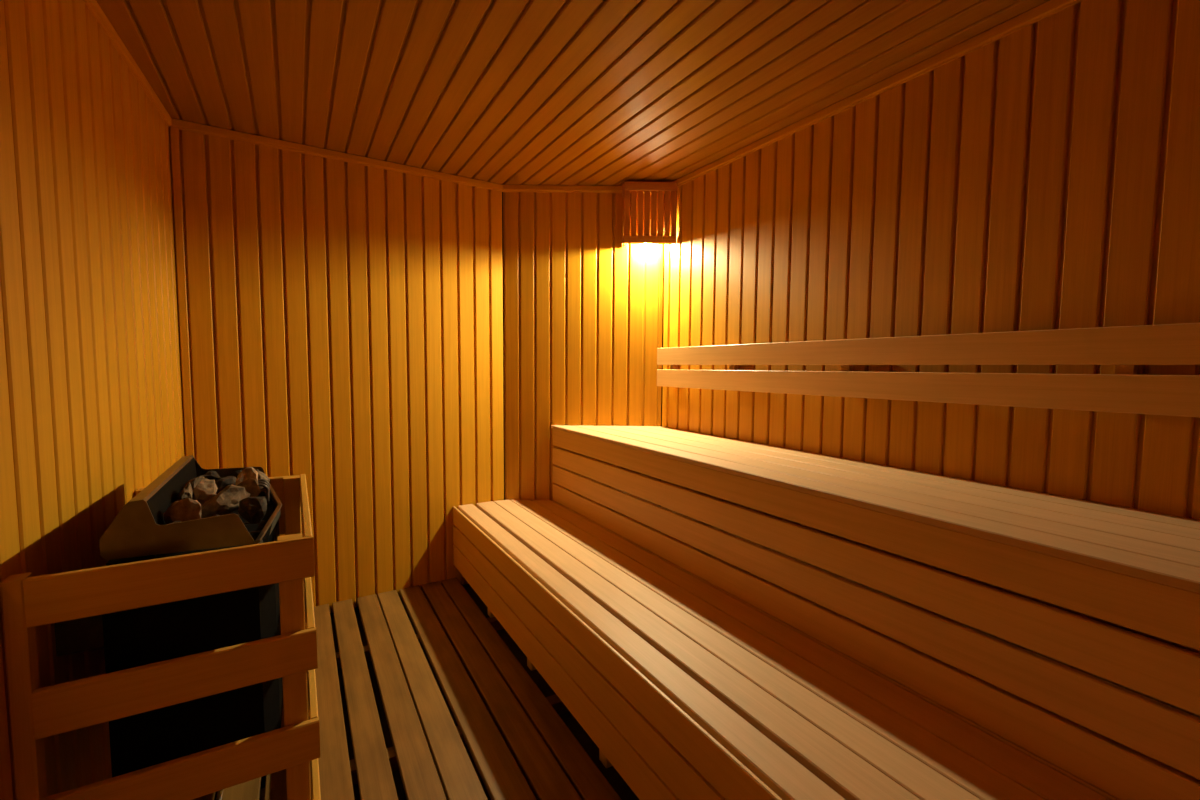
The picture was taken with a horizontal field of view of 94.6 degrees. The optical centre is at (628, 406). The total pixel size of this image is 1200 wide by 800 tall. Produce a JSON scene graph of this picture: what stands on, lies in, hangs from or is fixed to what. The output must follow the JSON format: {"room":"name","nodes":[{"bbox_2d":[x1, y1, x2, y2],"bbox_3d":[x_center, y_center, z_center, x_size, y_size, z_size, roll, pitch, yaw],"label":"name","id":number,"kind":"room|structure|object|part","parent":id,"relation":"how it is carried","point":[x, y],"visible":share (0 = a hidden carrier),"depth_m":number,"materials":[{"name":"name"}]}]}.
{"room":"spa","nodes":[
{"label":"spa","id":0,"kind":"room"},
{"bbox_2d":[0,0,184,799],"bbox_3d":[-0.968,0.054,0.660,0.022,2.136,3.622,-2,5,-28],"label":"wall","id":1,"kind":"structure","parent":0,"point":[91,414],"depth_m":1.31,"materials":[{"name":"brown wood"}]},
{"bbox_2d":[84,0,171,125],"bbox_3d":[-0.939,-0.993,0.587,0.012,0.034,3.607,-2,5,-28],"label":"trim","id":2,"kind":"structure","parent":1,"relation":"attached to","point":[94,7],"depth_m":1.69,"materials":[{"name":"brown wood"}]},
{"bbox_2d":[54,455,282,777],"bbox_3d":[-1.145,0.493,1.454,0.413,0.651,0.651,-2,5,-31],"label":"stove","id":3,"kind":"object","parent":1,"relation":"attached to","point":[131,638],"visible":0.62,"depth_m":1.20,"materials":[{"name":"black metal"}]},
{"bbox_3d":[-1.196,0.222,1.403,0.073,0.104,0.640,-2,5,-31],"label":"plate","id":4,"kind":"part","parent":3,"relation":"part of","materials":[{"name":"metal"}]},
{"bbox_3d":[-0.951,0.250,1.175,0.259,0.122,0.004,-2,5,-31],"label":"plate","id":5,"kind":"part","parent":3,"relation":"part of","materials":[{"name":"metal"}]},
{"bbox_2d":[164,498,200,523],"bbox_3d":[-1.022,0.251,1.266,0.051,0.090,0.063,4,5,36],"label":"stone","id":6,"kind":"object","parent":3,"relation":"on","point":[187,509],"visible":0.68,"depth_m":1.25,"materials":[{"name":"brown stone"}]},
{"bbox_2d":[175,482,192,500],"bbox_3d":[-1.126,0.229,1.400,0.096,0.072,0.035,4,5,40],"label":"stone","id":7,"kind":"object","parent":3,"relation":"in","point":[186,492],"visible":0.53,"depth_m":1.38,"materials":[{"name":"grey stone"}]},
{"bbox_2d":[183,476,204,499],"bbox_3d":[-1.171,0.225,1.507,0.039,0.078,0.065,2,4,13],"label":"stone","id":8,"kind":"object","parent":3,"relation":"in","point":[195,481],"visible":0.19,"depth_m":1.48,"materials":[{"name":"grey stone"}]},
{"bbox_2d":[193,478,217,504],"bbox_3d":[-1.111,0.223,1.452,0.051,0.068,0.057,-2,5,-34],"label":"stone","id":9,"kind":"object","parent":3,"relation":"in","point":[205,489],"visible":0.87,"depth_m":1.44,"materials":[{"name":"beige stone"}]},
{"bbox_2d":[202,471,220,480],"bbox_3d":[-1.229,0.224,1.624,0.058,0.069,0.055,2,4,17],"label":"stone","id":10,"kind":"object","parent":3,"relation":"in","point":[211,475],"visible":0.32,"depth_m":1.62,"materials":[{"name":"grey stone"}]},
{"bbox_2d":[201,485,249,517],"bbox_3d":[-1.013,0.238,1.384,0.073,0.086,0.115,1,4,10],"label":"stone","id":11,"kind":"object","parent":3,"relation":"on","point":[226,501],"visible":0.84,"depth_m":1.36,"materials":[{"name":"beige stone"}]},
{"bbox_2d":[215,476,236,493],"bbox_3d":[-1.149,0.232,1.576,0.068,0.064,0.067,4,5,37],"label":"stone","id":12,"kind":"object","parent":3,"relation":"in","point":[221,483],"visible":0.41,"depth_m":1.55,"materials":[{"name":"grey stone"}]},
{"bbox_3d":[-1.283,0.208,1.726,0.265,0.126,0.004,-2,5,-31],"label":"plate","id":13,"kind":"part","parent":3,"relation":"part of","materials":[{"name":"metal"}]},
{"bbox_2d":[229,470,241,477],"bbox_3d":[-1.173,0.224,1.676,0.058,0.074,0.060,1,4,5],"label":"stone","id":14,"kind":"object","parent":3,"relation":"on","point":[236,473],"visible":0.14,"depth_m":1.65,"materials":[{"name":"grey stone"}]},
{"bbox_2d":[235,467,257,484],"bbox_3d":[-1.084,0.208,1.573,0.053,0.075,0.054,-2,5,-31],"label":"stone","id":15,"kind":"object","parent":3,"relation":"in","point":[249,472],"visible":0.46,"depth_m":1.56,"materials":[{"name":"stone"}]},
{"bbox_2d":[236,478,260,496],"bbox_3d":[-1.037,0.222,1.504,0.090,0.063,0.040,0,4,-3],"label":"stone","id":16,"kind":"object","parent":3,"relation":"in","point":[250,485],"visible":0.57,"depth_m":1.49,"materials":[{"name":"brown stone"}]},
{"bbox_2d":[238,497,266,523],"bbox_3d":[-0.933,0.254,1.370,0.091,0.068,0.054,3,5,29],"label":"stone","id":17,"kind":"object","parent":3,"relation":"on","point":[251,509],"visible":1,"depth_m":1.35,"materials":[{"name":"brown stone"}]},
{"bbox_2d":[256,470,269,488],"bbox_3d":[-1.139,0.223,1.705,0.059,0.063,0.078,-2,6,-37],"label":"stone","id":18,"kind":"object","parent":3,"relation":"in","point":[261,475],"visible":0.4,"depth_m":1.70,"materials":[{"name":"beige stone"}]},
{"bbox_3d":[-0.909,0.307,1.398,0.006,0.033,0.339,-1,5,-25],"label":"nose plate","id":19,"kind":"part","parent":3,"relation":"part of","materials":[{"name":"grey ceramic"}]},
{"bbox_3d":[-1.077,0.280,1.674,0.006,0.035,0.315,-3,5,-38],"label":"nose plate","id":20,"kind":"part","parent":3,"relation":"part of","materials":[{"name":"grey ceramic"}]},
{"bbox_2d":[168,126,503,612],"bbox_3d":[-1.261,-0.095,2.644,1.386,2.136,0.022,-2,5,-34],"label":"wall","id":21,"kind":"structure","parent":0,"point":[345,319],"depth_m":2.60,"materials":[{"name":"brown wood"}]},
{"bbox_2d":[170,127,193,455],"bbox_3d":[-1.802,-0.079,2.257,0.026,2.050,0.011,-2,5,-31],"label":"trim","id":22,"kind":"structure","parent":21,"relation":"attached to","point":[174,132],"depth_m":2.22,"materials":[{"name":"brown wood"}]},
{"bbox_2d":[170,118,502,191],"bbox_3d":[-1.234,-1.141,2.556,1.372,0.034,0.013,-2,5,-34],"label":"trim","id":23,"kind":"structure","parent":21,"relation":"attached to","point":[180,124],"depth_m":2.47,"materials":[{"name":"brown wood"}]},
{"bbox_2d":[214,584,638,799],"bbox_3d":[-0.126,1.123,1.342,2.500,0.040,3.830,-2,5,-31],"label":"floor","id":24,"kind":"structure","parent":0,"point":[613,777],"depth_m":1.89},
{"bbox_2d":[192,578,620,799],"bbox_3d":[-0.290,1.077,1.189,1.716,0.069,3.664,-2,5,-31],"label":"floor grating","id":25,"kind":"structure","parent":24,"relation":"on","point":[553,762],"depth_m":1.79,"materials":[{"name":"brown wood"}]},
{"bbox_2d":[0,474,320,799],"bbox_3d":[-1.129,0.640,1.491,0.486,0.742,0.836,-2,5,-31],"label":"guard","id":26,"kind":"object","parent":25,"relation":"on","point":[36,713],"visible":0.84,"depth_m":1.13,"materials":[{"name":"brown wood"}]},
{"bbox_3d":[-1.121,0.678,1.036,0.030,0.734,0.045,-2,5,-31],"label":"post","id":27,"kind":"part","parent":26,"relation":"part of","materials":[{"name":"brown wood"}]},
{"bbox_3d":[-0.903,0.347,1.127,0.456,0.098,0.020,-2,5,-31],"label":"rail","id":28,"kind":"part","parent":26,"relation":"part of","materials":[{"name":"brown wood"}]},
{"bbox_3d":[-0.905,0.560,1.143,0.456,0.100,0.020,-2,5,-31],"label":"rail","id":29,"kind":"part","parent":26,"relation":"part of","materials":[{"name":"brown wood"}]},
{"bbox_3d":[-0.908,0.773,1.159,0.456,0.099,0.020,-2,5,-31],"label":"rail","id":30,"kind":"part","parent":26,"relation":"part of","materials":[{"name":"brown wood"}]},
{"bbox_3d":[-1.329,0.344,1.824,0.425,0.200,0.020,-2,5,-31],"label":"rail","id":31,"kind":"part","parent":26,"relation":"part of","materials":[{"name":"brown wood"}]},
{"bbox_3d":[-1.154,0.610,1.916,0.048,0.740,0.036,-2,5,-31],"label":"post","id":32,"kind":"part","parent":26,"relation":"part of","materials":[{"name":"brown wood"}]},
{"bbox_3d":[-0.765,0.661,1.271,0.048,0.740,0.036,-2,5,-31],"label":"post","id":33,"kind":"part","parent":26,"relation":"part of","materials":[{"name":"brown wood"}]},
{"bbox_3d":[-0.932,0.307,1.595,0.018,0.089,0.815,-2,5,-31],"label":"rail","id":34,"kind":"part","parent":26,"relation":"part of","materials":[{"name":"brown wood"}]},
{"bbox_3d":[-0.935,0.521,1.611,0.018,0.090,0.815,-2,5,-31],"label":"rail","id":35,"kind":"part","parent":26,"relation":"part of","materials":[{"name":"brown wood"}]},
{"bbox_3d":[-0.937,0.734,1.627,0.018,0.090,0.815,-2,5,-31],"label":"rail","id":36,"kind":"part","parent":26,"relation":"part of","materials":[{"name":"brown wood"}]},
{"bbox_3d":[-0.939,0.946,1.642,0.018,0.090,0.815,-2,5,-31],"label":"rail","id":37,"kind":"part","parent":26,"relation":"part of","materials":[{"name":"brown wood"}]},
{"bbox_2d":[216,790,222,799],"bbox_3d":[-1.150,0.925,1.370,0.237,0.192,0.211,-2,5,-31],"label":"power cable","id":38,"kind":"object","parent":25,"relation":"on","point":[220,793],"visible":0.17,"depth_m":1.42,"materials":[{"name":"brown"}]},
{"bbox_2d":[453,500,1119,799],"bbox_3d":[0.273,0.842,1.516,0.600,0.410,3.675,-2,5,-31],"label":"bench","id":39,"kind":"object","parent":25,"relation":"on","point":[683,686],"visible":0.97,"depth_m":1.36,"materials":[{"name":"brown wood"}]},
{"bbox_3d":[-0.620,0.770,2.543,0.045,0.384,0.045,-2,5,-31],"label":"support leg","id":40,"kind":"part","parent":39,"relation":"part of","materials":[{"name":"brown wood"}]},
{"bbox_3d":[-0.357,0.805,2.108,0.045,0.384,0.045,-2,5,-31],"label":"support leg","id":41,"kind":"part","parent":39,"relation":"part of","materials":[{"name":"brown wood"}]},
{"bbox_3d":[-0.053,0.845,1.604,0.045,0.384,0.045,-2,5,-31],"label":"support leg","id":42,"kind":"part","parent":39,"relation":"part of","materials":[{"name":"brown wood"}]},
{"bbox_2d":[551,425,1199,799],"bbox_3d":[0.705,0.647,1.685,0.512,0.872,3.544,-2,5,-31],"label":"bench","id":43,"kind":"object","parent":24,"relation":"on","point":[1131,568],"visible":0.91,"depth_m":1.23,"materials":[{"name":"brown wood"}]},
{"bbox_3d":[0.272,0.644,2.147,0.045,0.802,0.045,-2,5,-31],"label":"support leg","id":44,"kind":"part","parent":43,"relation":"part of","materials":[{"name":"brown wood"}]},
{"bbox_3d":[0.633,0.692,1.549,0.045,0.802,0.045,-2,5,-31],"label":"support leg","id":45,"kind":"part","parent":43,"relation":"part of","materials":[{"name":"brown wood"}]},
{"bbox_2d":[96,0,1049,185],"bbox_3d":[-0.070,-1.054,1.157,2.333,0.020,3.731,-2,5,-31],"label":"ceiling","id":46,"kind":"structure","parent":0,"point":[503,92],"depth_m":1.79,"materials":[{"name":"brown wood"}]},
{"bbox_2d":[503,192,659,530],"bbox_3d":[-0.251,-0.113,3.033,0.861,2.136,0.022,1,4,0],"label":"wall","id":47,"kind":"structure","parent":0,"point":[581,308],"depth_m":3.00,"materials":[{"name":"brown wood"}]},
{"bbox_2d":[503,185,657,192],"bbox_3d":[-0.241,-1.159,2.938,0.859,0.034,0.013,1,4,0],"label":"trim","id":48,"kind":"structure","parent":47,"relation":"attached to","point":[506,188],"depth_m":2.93,"materials":[{"name":"brown wood"}]},
{"bbox_2d":[621,181,676,247],"bbox_3d":[0.108,-1.003,2.889,0.282,0.311,0.131,1,4,0],"label":"lampshade","id":49,"kind":"object","parent":47,"relation":"attached to","point":[633,187],"visible":1,"depth_m":2.83,"materials":[{"name":"brown wood"}]},
{"bbox_3d":[-0.028,-1.132,2.890,0.008,0.040,0.107,1,4,0],"label":"rail","id":50,"kind":"part","parent":49,"relation":"part of","materials":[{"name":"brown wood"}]},
{"bbox_3d":[0.116,-1.153,2.866,0.270,0.008,0.078,1,4,0],"label":"lid","id":51,"kind":"part","parent":49,"relation":"part of","materials":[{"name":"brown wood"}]},
{"bbox_2d":[643,219,651,246],"bbox_3d":[0.104,-0.921,2.929,0.061,0.142,0.063,-2,5,-31],"label":"light bulb","id":52,"kind":"object","parent":49,"relation":"in","point":[646,245],"visible":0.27,"depth_m":2.92,"materials":[{"name":"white glass"}]},
{"bbox_3d":[0.113,-0.863,2.858,0.270,0.036,0.008,1,4,0],"label":"rail","id":53,"kind":"part","parent":49,"relation":"part of","materials":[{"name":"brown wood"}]},
{"bbox_3d":[0.116,-1.125,2.818,0.270,0.040,0.008,1,4,0],"label":"rail","id":54,"kind":"part","parent":49,"relation":"part of","materials":[{"name":"brown wood"}]},
{"bbox_3d":[0.113,-0.861,2.838,0.270,0.036,0.008,1,4,0],"label":"rail","id":55,"kind":"part","parent":49,"relation":"part of","materials":[{"name":"brown wood"}]},
{"bbox_2d":[657,204,663,424],"bbox_3d":[0.176,-0.518,2.982,0.020,1.240,0.012,1,4,0],"label":"trim","id":56,"kind":"structure","parent":47,"relation":"attached to","point":[661,245],"depth_m":2.98,"materials":[{"name":"brown wood"}]},
{"bbox_2d":[661,0,1199,774],"bbox_3d":[1.026,0.002,1.641,0.022,2.136,3.246,-2,5,-31],"label":"wall","id":57,"kind":"structure","parent":0,"point":[1045,175],"depth_m":1.60,"materials":[{"name":"brown wood"}]},
{"bbox_2d":[664,0,1083,192],"bbox_3d":[1.021,-1.044,1.554,0.014,0.034,3.240,-2,5,-31],"label":"trim","id":58,"kind":"structure","parent":57,"relation":"attached to","point":[1051,7],"depth_m":1.77,"materials":[{"name":"brown wood"}]},
{"bbox_2d":[657,323,1199,416],"bbox_3d":[1.002,-0.111,1.609,0.046,0.214,3.210,-2,5,-31],"label":"backrest","id":59,"kind":"object","parent":57,"relation":"attached to","point":[1126,348],"visible":1,"depth_m":1.56,"materials":[{"name":"brown wood"}]},
{"bbox_3d":[0.990,-0.054,1.606,0.020,0.102,3.210,-2,5,-31],"label":"rail","id":60,"kind":"part","parent":59,"relation":"part of","materials":[{"name":"brown wood"}]},
{"bbox_3d":[0.991,-0.167,1.598,0.020,0.101,3.210,-2,5,-31],"label":"rail","id":61,"kind":"part","parent":59,"relation":"part of","materials":[{"name":"brown wood"}]}
]}

